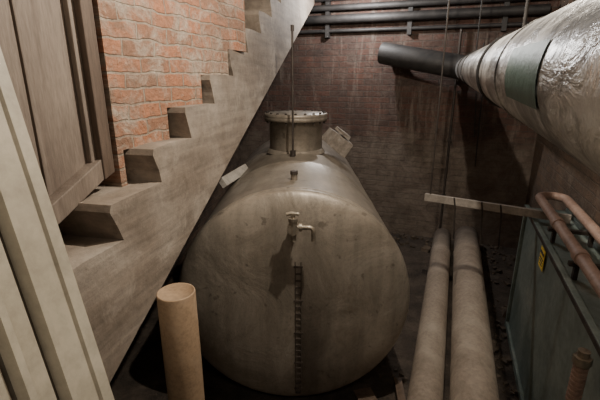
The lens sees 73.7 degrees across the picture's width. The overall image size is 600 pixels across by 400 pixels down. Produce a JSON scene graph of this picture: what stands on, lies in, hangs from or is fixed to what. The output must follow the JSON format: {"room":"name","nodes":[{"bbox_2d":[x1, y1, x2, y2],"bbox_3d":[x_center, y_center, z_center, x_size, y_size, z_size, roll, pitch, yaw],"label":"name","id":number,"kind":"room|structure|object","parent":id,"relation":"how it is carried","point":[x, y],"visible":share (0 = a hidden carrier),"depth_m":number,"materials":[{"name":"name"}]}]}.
{"room":"mechanical room","nodes":[
{"label":"mechanical room","id":0,"kind":"room"},
{"bbox_2d":[58,145,239,304],"bbox_3d":[-1.667,-0.292,2.192,0.202,3.300,8.000,3,17,10],"label":"wall","id":1,"kind":"structure","parent":0,"point":[234,163],"depth_m":4.80,"materials":[{"name":"brown brick"}]},
{"bbox_2d":[59,0,313,383],"bbox_3d":[-0.568,-0.429,2.433,0.260,3.156,5.940,3,17,11],"label":"concrete staircase","id":2,"kind":"structure","parent":0,"point":[122,244],"depth_m":1.76,"materials":[{"name":"grey concrete"}]},
{"bbox_2d":[0,0,114,224],"bbox_3d":[-0.987,-0.427,0.867,0.095,2.240,1.303,6,18,18],"label":"door","id":3,"kind":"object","parent":2,"relation":"attached to","point":[50,52],"visible":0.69,"depth_m":1.38,"materials":[{"name":"grey paint"}]},
{"bbox_2d":[92,0,245,186],"bbox_3d":[-0.599,-1.045,1.977,0.120,1.715,1.214,6,18,18],"label":"brick wall","id":4,"kind":"structure","parent":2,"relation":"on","point":[154,55],"depth_m":1.78,"materials":[{"name":"brick"}]},
{"bbox_2d":[110,232,518,399],"bbox_3d":[0.200,1.351,2.807,8.000,0.200,10.000,0,17,0],"label":"floor","id":5,"kind":"structure","parent":0,"point":[140,375],"depth_m":3.00,"materials":[{"name":"black concrete"}]},
{"bbox_2d":[0,47,114,399],"bbox_3d":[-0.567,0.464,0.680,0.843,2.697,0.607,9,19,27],"label":"door leaf","id":6,"kind":"structure","parent":5,"relation":"on","point":[49,350],"depth_m":0.85,"materials":[{"name":"paint"}]},
{"bbox_2d":[156,283,204,399],"bbox_3d":[-0.496,0.936,1.771,0.153,1.190,0.153,0,17,0],"label":"pipe","id":7,"kind":"object","parent":5,"relation":"on","point":[176,302],"visible":1,"depth_m":1.61,"materials":[{"name":"brown cardboard"}]},
{"bbox_2d":[179,25,409,395],"bbox_3d":[-0.035,-0.148,3.321,1.378,2.375,2.643,0,17,0],"label":"storage tank","id":8,"kind":"object","parent":5,"relation":"on","point":[301,285],"visible":0.98,"depth_m":2.28,"materials":[{"name":"grey metal"}]},
{"bbox_2d":[219,164,247,187],"bbox_3d":[-0.500,-0.192,3.075,0.073,0.080,0.500,3,17,11],"label":"board","id":9,"kind":"object","parent":8,"relation":"on","point":[224,181],"visible":0.79,"depth_m":2.98,"materials":[{"name":"beige wood"}]},
{"bbox_2d":[322,126,352,157],"bbox_3d":[0.337,-0.504,3.489,0.260,0.276,0.235,-7,18,-23],"label":"carton","id":10,"kind":"object","parent":8,"relation":"on","point":[340,142],"visible":0.96,"depth_m":3.43,"materials":[{"name":"beige cardboard"}]},
{"bbox_2d":[353,377,405,399],"bbox_3d":[0.520,1.370,2.264,0.334,0.065,0.952,0,17,0],"label":"dark timber offcuts","id":11,"kind":"object","parent":5,"relation":"on","point":[364,393],"visible":1,"depth_m":2.61,"materials":[{"name":"brown wood"}]},
{"bbox_2d":[407,228,450,399],"bbox_3d":[1.146,0.954,3.414,0.218,0.218,3.700,6,18,20],"label":"pipe","id":12,"kind":"object","parent":5,"relation":"on","point":[428,367],"visible":1,"depth_m":3.03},
{"bbox_2d":[376,232,517,399],"bbox_3d":[1.340,0.955,3.706,2.372,0.076,4.186,0,17,0],"label":"rubble","id":13,"kind":"object","parent":5,"relation":"on","point":[505,360],"visible":0.37,"depth_m":3.62,"materials":[{"name":"brown stone"}]},
{"bbox_2d":[449,226,498,399],"bbox_3d":[1.380,0.969,3.243,0.288,0.288,3.820,6,18,20],"label":"pipe","id":14,"kind":"object","parent":5,"relation":"on","point":[472,366],"visible":0.99,"depth_m":2.93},
{"bbox_2d":[505,204,599,399],"bbox_3d":[1.349,0.967,1.862,0.309,1.077,3.000,6,18,20],"label":"cistern","id":15,"kind":"object","parent":5,"relation":"on","point":[550,315],"visible":0.85,"depth_m":2.27,"materials":[{"name":"metal"}]},
{"bbox_2d":[538,246,545,271],"bbox_3d":[1.485,0.359,2.458,0.007,0.125,0.115,6,18,20],"label":"warning label","id":16,"kind":"object","parent":15,"relation":"attached to","point":[542,252],"visible":1,"depth_m":2.44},
{"bbox_2d":[535,192,599,298],"bbox_3d":[1.358,0.376,1.723,0.260,0.154,2.795,6,18,20],"label":"pipe","id":17,"kind":"object","parent":15,"relation":"on","point":[582,260],"visible":1,"depth_m":2.25,"materials":[{"name":"metal"}]},
{"bbox_2d":[565,347,593,399],"bbox_3d":[1.015,1.052,1.581,0.098,1.075,0.100,0,17,0],"label":"threaded standpipe","id":18,"kind":"object","parent":5,"relation":"on","point":[582,361],"visible":1,"depth_m":1.44,"materials":[{"name":"brown metal"}]},
{"bbox_2d":[239,0,559,247],"bbox_3d":[0.398,-1.260,5.418,5.200,3.300,0.200,6,18,20],"label":"wall","id":19,"kind":"structure","parent":0,"point":[388,113],"depth_m":5.02,"materials":[{"name":"red brick"}]},
{"bbox_2d":[298,0,550,37],"bbox_3d":[1.079,-2.196,4.657,3.201,0.510,0.165,6,18,20],"label":"pipes","id":20,"kind":"object","parent":19,"relation":"attached to","point":[506,10],"visible":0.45,"depth_m":4.56,"materials":[{"name":"grey metal"}]},
{"bbox_2d":[439,29,462,228],"bbox_3d":[1.819,-0.705,4.873,0.050,2.550,0.064,6,18,20],"label":"pipe","id":21,"kind":"object","parent":19,"relation":"attached to","point":[449,139],"visible":0.65,"depth_m":4.82,"materials":[{"name":"metal"}]},
{"bbox_2d":[474,42,490,166],"bbox_3d":[2.073,-1.081,4.647,0.103,1.400,0.024,7,18,22],"label":"hanging cable","id":22,"kind":"object","parent":19,"relation":"hanging from","point":[483,42],"visible":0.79,"depth_m":4.69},
{"bbox_2d":[525,0,599,226],"bbox_3d":[1.569,-0.044,1.365,0.201,3.300,6.900,6,18,20],"label":"wall","id":23,"kind":"structure","parent":0,"point":[553,169],"depth_m":3.42,"materials":[{"name":"brown brick"}]},
{"bbox_3d":[0.200,-1.954,1.815,8.000,0.100,10.000,0,17,0],"label":"ceiling","id":24,"kind":"structure","parent":0,"visible":0},
{"bbox_2d":[424,0,571,247],"bbox_3d":[1.392,-0.851,2.637,0.968,2.486,0.040,11,20,32],"label":"rail","id":25,"kind":"object","parent":24,"relation":"attached to","point":[508,209],"visible":1,"depth_m":2.92,"materials":[{"name":"metal"}]},
{"bbox_2d":[455,0,599,175],"bbox_3d":[1.012,-1.161,1.848,0.709,1.439,4.874,4,17,12],"label":"pipe","id":26,"kind":"object","parent":24,"relation":"hanging from","point":[544,73],"visible":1,"depth_m":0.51,"materials":[{"name":"silver metal"}]},
{"bbox_2d":[377,42,464,79],"bbox_3d":[1.421,-1.552,4.465,1.066,0.426,0.367,10,19,29],"label":"insulated pipe","id":27,"kind":"object","parent":26,"relation":"attached to","point":[429,61],"visible":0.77,"depth_m":4.36,"materials":[{"name":"grey metal"}]}
]}

